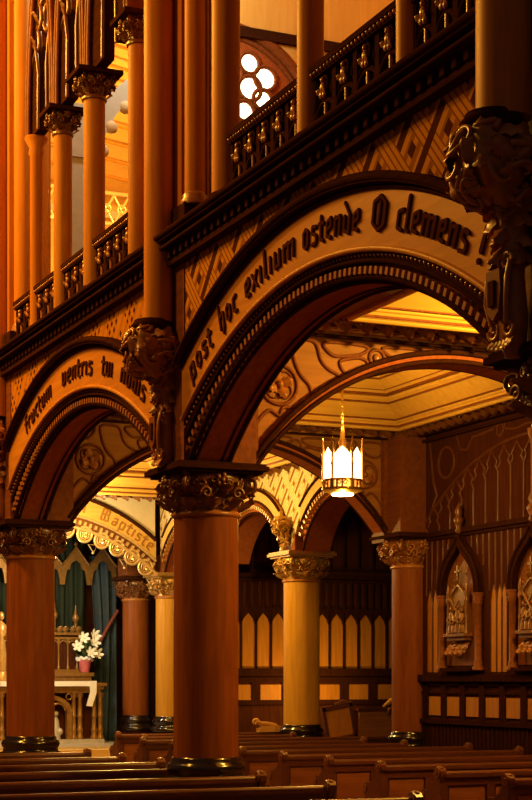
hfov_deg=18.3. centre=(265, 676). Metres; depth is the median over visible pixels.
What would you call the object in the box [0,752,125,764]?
pew
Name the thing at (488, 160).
corbel
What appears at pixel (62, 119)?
column
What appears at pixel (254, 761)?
pew
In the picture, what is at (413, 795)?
pew
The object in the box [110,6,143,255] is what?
column
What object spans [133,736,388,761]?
pew
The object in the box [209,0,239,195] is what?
column
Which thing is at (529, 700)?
wall panel
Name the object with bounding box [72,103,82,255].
pilaster
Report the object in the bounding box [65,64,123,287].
column
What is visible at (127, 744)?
pew
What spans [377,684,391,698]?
wall panel
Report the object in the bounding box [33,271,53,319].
gallery balustrade
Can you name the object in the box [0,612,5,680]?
statue
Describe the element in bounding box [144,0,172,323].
shaft
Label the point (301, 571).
column
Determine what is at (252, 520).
arch
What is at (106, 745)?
step
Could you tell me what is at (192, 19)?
pier
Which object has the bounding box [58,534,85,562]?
curtain
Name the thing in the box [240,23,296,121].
window
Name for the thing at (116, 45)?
trim
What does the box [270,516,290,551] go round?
corbel
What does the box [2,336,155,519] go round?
arch
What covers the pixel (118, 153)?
ceiling
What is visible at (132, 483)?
ceiling
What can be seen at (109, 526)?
arch
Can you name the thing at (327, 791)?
pew
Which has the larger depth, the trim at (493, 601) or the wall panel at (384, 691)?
the wall panel at (384, 691)
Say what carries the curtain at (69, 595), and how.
hanging from the curtain valance
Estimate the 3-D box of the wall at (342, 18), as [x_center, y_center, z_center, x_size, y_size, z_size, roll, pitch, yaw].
[0.922,-12.450,35.913,6.000,12.100,0.200,0,0,-24]
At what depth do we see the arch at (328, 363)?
25.30 m
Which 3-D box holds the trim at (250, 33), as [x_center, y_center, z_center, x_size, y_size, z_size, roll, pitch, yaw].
[0.982,-13.730,35.775,6.000,0.220,0.100,0,0,-24]
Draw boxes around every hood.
[436,533,483,595]
[506,521,531,588]
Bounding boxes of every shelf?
[443,633,473,640]
[515,630,531,637]
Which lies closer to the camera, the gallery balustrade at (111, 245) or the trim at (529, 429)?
the gallery balustrade at (111, 245)
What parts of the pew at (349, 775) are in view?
rail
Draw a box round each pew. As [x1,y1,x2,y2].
[0,748,91,758]
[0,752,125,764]
[0,757,165,772]
[0,769,168,781]
[0,770,266,794]
[0,779,336,799]
[109,731,324,762]
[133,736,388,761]
[135,731,295,751]
[163,736,367,768]
[238,739,408,749]
[238,742,472,786]
[269,746,523,786]
[313,755,531,798]
[332,790,422,799]
[363,760,531,797]
[421,766,531,799]
[487,773,531,799]
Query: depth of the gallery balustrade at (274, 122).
21.15 m
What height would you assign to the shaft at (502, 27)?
8.280 m
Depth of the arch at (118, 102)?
33.90 m
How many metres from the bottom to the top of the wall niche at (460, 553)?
3.500 m
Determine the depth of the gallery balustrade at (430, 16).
17.17 m
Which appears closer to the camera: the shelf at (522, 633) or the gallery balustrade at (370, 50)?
the gallery balustrade at (370, 50)
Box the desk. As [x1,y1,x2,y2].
[320,699,357,736]
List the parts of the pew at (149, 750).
rail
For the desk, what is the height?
1.860 m
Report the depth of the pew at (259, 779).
22.70 m
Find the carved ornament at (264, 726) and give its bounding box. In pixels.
[252,718,280,731]
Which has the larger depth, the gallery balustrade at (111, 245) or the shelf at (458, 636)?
the shelf at (458, 636)
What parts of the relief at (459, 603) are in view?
relief panel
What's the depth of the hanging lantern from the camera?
30.86 m
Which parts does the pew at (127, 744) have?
rail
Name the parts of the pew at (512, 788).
backrest, rail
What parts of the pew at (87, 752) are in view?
rail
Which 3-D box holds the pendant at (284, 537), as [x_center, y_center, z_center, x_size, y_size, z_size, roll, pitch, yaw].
[0.466,-3.218,41.251,0.310,0.827,0.297,0,0,-24]
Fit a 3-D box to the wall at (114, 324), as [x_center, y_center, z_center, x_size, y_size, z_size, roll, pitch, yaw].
[-3.032,-5.277,28.962,0.670,1.486,8.510,0,0,-24]
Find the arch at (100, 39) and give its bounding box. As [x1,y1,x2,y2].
[84,0,143,67]
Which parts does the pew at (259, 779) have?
backrest, rail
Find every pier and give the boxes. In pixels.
[4,0,50,343]
[171,0,211,223]
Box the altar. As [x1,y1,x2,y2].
[0,683,106,744]
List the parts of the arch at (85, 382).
hood mould, edge moulding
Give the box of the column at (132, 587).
[112,554,154,733]
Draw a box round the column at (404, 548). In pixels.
[369,434,428,746]
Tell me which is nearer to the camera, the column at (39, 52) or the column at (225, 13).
the column at (225, 13)
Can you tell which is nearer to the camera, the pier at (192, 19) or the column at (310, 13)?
the column at (310, 13)
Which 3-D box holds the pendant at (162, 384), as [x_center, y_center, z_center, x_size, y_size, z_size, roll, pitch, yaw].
[-1.496,-3.802,24.349,0.564,1.503,0.539,0,0,-24]
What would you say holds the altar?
on the step at (106, 745)
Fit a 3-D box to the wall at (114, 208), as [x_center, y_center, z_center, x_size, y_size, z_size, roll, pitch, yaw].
[-5.892,-9.850,44.716,10.000,6.900,0.200,0,0,-24]
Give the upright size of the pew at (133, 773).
1.070 m
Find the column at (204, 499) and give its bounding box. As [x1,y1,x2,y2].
[144,262,269,777]
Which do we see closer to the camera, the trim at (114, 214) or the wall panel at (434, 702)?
the wall panel at (434, 702)
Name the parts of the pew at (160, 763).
backrest, rail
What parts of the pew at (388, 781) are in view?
rail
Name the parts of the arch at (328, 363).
tracery moulding, tracery panel, beam moulding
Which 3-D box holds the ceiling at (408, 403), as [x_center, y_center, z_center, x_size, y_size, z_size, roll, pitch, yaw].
[1.194,-5.718,30.653,8.430,1.164,8.790,0,0,-24]
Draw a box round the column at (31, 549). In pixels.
[0,374,74,752]
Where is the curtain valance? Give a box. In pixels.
[0,542,117,585]
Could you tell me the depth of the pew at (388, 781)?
26.58 m
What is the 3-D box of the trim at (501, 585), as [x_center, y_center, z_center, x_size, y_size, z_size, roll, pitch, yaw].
[5.947,-1.510,30.190,0.052,2.820,12.265,0,0,-24]
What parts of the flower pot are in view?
pot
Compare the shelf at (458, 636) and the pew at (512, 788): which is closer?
the pew at (512, 788)
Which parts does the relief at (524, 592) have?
relief panel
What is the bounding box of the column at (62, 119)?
[39,103,82,307]
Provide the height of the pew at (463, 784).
1.070 m
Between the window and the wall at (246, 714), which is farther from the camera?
the wall at (246, 714)
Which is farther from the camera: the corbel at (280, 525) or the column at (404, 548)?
the corbel at (280, 525)
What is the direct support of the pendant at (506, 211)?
attached to the corbel at (488, 160)
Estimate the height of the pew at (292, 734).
1.070 m
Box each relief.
[444,565,471,657]
[515,556,531,655]
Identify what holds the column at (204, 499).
on the floor
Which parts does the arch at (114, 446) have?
tracery panel, tracery moulding, beam moulding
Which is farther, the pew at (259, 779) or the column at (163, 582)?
the column at (163, 582)
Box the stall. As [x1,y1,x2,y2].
[356,698,391,735]
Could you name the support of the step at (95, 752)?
on the floor
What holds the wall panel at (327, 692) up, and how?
attached to the wall at (246, 714)
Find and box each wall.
[11,289,143,419]
[51,192,127,271]
[74,500,159,730]
[94,497,154,535]
[160,464,315,556]
[238,507,391,731]
[240,0,393,64]
[423,413,531,728]
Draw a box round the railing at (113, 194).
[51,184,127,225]
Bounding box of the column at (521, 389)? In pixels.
[483,37,531,419]
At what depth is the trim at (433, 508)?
33.66 m
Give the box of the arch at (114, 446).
[50,418,387,543]
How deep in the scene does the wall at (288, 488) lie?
41.35 m
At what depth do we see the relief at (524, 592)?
31.85 m
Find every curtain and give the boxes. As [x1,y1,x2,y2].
[0,568,5,623]
[55,560,84,635]
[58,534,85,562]
[89,556,118,740]
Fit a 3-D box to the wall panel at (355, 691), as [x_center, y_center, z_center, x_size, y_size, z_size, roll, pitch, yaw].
[2.712,0.440,48.701,0.660,0.440,0.040,0,0,-24]
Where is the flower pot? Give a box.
[72,629,103,672]
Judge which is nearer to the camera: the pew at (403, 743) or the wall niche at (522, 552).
the wall niche at (522, 552)
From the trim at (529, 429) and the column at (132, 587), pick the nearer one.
the trim at (529, 429)
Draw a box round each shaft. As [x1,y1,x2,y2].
[0,0,6,417]
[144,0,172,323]
[475,0,530,122]
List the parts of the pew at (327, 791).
rail, backrest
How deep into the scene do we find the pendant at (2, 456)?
33.09 m
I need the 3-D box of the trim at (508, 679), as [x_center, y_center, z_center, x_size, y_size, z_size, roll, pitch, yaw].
[7.879,-1.500,25.588,0.200,7.800,22.700,0,0,-24]
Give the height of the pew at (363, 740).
1.070 m
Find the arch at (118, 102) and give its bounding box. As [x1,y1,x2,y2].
[105,79,127,156]
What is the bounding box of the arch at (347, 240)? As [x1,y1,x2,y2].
[172,170,500,461]
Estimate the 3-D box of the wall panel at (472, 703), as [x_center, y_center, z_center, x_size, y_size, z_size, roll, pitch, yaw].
[4.267,0.620,33.985,0.045,0.400,0.500,0,0,-24]
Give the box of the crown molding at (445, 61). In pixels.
[0,0,531,376]
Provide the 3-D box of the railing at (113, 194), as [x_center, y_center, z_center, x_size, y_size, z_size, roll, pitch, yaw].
[-3.932,-12.030,42.403,5.731,0.860,0.092,0,0,-24]
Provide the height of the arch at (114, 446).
2.490 m
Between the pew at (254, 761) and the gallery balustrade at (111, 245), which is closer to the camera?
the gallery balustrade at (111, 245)
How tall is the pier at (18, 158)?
9.580 m
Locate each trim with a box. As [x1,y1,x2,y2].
[51,43,127,197]
[51,204,122,220]
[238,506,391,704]
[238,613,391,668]
[240,26,339,52]
[418,409,531,728]
[422,682,531,754]
[425,421,531,542]
[426,528,521,671]
[428,587,506,671]
[527,427,531,515]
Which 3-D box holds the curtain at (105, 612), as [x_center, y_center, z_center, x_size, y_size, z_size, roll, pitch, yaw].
[-5.280,-0.800,53.210,1.052,6.203,0.457,0,0,-24]
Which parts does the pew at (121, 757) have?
rail, backrest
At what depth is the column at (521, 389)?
15.59 m
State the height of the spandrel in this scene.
1.486 m
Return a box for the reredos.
[5,606,93,680]
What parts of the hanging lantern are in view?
glass pane, ring glass, glass pane, chain, glass, glass pane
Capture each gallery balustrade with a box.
[13,290,29,334]
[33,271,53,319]
[60,248,82,300]
[92,212,127,277]
[227,78,296,180]
[309,0,395,120]
[411,0,474,48]
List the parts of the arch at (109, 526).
dentil moulding, edge moulding, hood mould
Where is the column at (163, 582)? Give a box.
[143,554,173,733]
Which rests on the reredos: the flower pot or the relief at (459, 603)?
the flower pot
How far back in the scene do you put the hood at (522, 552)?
32.20 m
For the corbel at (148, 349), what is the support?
on the column at (204, 499)
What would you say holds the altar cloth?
on the altar
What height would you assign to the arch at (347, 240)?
2.710 m
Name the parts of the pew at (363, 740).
rail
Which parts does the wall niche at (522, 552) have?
sill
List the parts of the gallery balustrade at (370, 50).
baluster frame, baluster frame, handrail, baluster frame, baluster frame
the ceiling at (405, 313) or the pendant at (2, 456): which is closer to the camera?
the ceiling at (405, 313)
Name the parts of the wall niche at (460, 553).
sill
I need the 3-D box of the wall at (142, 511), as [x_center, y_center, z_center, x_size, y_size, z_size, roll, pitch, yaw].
[-6.747,-4.770,48.529,7.240,1.359,0.430,0,0,-24]
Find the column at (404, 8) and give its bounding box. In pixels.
[396,0,413,61]
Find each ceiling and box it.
[51,0,127,208]
[92,453,298,501]
[105,370,524,438]
[318,289,488,344]
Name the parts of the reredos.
panel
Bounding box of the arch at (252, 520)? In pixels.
[238,489,285,563]
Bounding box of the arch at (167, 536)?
[161,518,173,572]
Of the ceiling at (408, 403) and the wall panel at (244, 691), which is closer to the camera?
the ceiling at (408, 403)
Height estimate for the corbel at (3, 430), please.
2.200 m
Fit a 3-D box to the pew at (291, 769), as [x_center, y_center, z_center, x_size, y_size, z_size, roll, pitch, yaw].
[2.510,1.865,31.051,5.150,1.070,0.640,0,0,-24]
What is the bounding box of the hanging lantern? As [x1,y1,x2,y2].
[321,390,363,496]
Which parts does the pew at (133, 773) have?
backrest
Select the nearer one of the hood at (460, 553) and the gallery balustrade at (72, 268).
the gallery balustrade at (72, 268)
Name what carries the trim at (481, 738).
attached to the wall at (479, 445)
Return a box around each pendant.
[0,454,5,519]
[144,372,175,467]
[278,533,290,550]
[480,188,531,359]
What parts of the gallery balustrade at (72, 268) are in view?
baluster frame, handrail, baluster frame, baluster frame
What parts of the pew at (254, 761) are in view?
backrest, rail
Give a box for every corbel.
[0,416,6,519]
[119,317,178,467]
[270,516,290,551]
[442,106,531,359]
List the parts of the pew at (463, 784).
backrest, rail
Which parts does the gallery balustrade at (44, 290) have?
baluster frame, handrail, baluster frame, baluster frame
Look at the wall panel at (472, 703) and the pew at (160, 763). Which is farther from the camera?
the wall panel at (472, 703)
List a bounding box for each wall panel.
[238,685,250,699]
[261,685,280,699]
[320,684,339,699]
[348,684,367,698]
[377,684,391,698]
[429,696,440,714]
[447,697,458,715]
[466,697,478,716]
[486,698,498,717]
[506,698,519,718]
[528,699,531,718]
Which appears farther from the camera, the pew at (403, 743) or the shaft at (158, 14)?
the pew at (403, 743)
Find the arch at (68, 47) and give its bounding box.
[53,0,84,105]
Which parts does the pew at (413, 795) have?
rail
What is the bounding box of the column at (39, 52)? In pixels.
[25,0,54,324]
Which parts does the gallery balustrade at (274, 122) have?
baluster frame, baluster frame, handrail, baluster frame, baluster frame, baluster frame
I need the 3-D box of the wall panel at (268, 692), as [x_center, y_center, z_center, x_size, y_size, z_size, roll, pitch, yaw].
[0.130,0.440,47.567,0.660,0.440,0.040,0,0,-24]
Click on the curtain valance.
(76, 554)
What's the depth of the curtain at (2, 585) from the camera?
52.15 m
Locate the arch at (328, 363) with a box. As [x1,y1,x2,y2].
[249,330,516,479]
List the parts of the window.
pane, pane, pane, pane, pane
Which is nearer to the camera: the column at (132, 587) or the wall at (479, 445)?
the wall at (479, 445)
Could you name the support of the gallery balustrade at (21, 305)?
on the crown molding at (445, 61)
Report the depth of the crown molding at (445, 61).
20.18 m
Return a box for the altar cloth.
[0,681,96,705]
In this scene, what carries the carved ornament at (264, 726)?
on the pew at (127, 744)
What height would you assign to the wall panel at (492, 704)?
0.400 m
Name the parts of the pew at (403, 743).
rail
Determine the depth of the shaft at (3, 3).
32.98 m
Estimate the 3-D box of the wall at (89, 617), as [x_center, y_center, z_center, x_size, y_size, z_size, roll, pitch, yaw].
[-8.771,-3.300,52.517,26.000,11.400,0.200,0,0,-24]
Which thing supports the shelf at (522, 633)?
attached to the wall niche at (522, 552)
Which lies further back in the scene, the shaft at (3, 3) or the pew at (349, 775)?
the shaft at (3, 3)
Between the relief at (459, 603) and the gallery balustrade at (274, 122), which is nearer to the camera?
the gallery balustrade at (274, 122)
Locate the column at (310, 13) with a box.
[297,0,323,132]
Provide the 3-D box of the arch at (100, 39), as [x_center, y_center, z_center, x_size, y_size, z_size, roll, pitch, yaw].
[-2.461,-11.967,26.766,0.350,3.635,2.259,0,0,-24]
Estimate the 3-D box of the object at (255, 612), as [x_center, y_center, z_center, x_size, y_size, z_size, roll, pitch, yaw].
[2.376,-1.653,48.484,8.370,7.305,0.173,0,0,-24]
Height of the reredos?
4.720 m
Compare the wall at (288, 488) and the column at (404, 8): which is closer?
the column at (404, 8)
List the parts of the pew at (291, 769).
backrest, rail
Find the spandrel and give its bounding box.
[185,76,474,331]
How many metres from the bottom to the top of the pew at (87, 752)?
1.070 m
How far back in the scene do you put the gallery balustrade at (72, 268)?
28.78 m
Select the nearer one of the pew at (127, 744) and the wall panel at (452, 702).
the wall panel at (452, 702)
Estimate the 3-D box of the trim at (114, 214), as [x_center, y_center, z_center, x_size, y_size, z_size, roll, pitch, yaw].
[-5.822,-12.650,44.556,10.000,0.200,0.250,0,0,-24]
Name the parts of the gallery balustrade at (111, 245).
baluster frame, baluster frame, handrail, baluster frame, baluster frame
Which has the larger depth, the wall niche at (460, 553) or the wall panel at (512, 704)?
the wall niche at (460, 553)
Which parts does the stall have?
rail, scroll arm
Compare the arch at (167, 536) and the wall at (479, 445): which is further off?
the arch at (167, 536)
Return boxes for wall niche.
[436,503,484,670]
[506,492,531,670]
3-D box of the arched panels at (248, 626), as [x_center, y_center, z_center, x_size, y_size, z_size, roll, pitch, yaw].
[2.495,-1.045,48.611,7.930,1.610,0.030,0,0,-24]
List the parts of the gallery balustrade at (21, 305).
baluster frame, handrail, baluster frame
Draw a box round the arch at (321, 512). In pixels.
[298,477,349,550]
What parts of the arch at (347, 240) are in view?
hood mould, edge moulding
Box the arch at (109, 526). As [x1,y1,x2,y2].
[0,499,156,588]
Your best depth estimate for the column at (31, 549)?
33.02 m
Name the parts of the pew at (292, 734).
rail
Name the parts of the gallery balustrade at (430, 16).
handrail, baluster frame, baluster frame, baluster frame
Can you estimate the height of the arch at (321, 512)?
1.844 m
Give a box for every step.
[0,740,113,750]
[0,749,109,756]
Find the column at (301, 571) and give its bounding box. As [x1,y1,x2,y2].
[267,528,336,736]
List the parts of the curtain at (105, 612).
sash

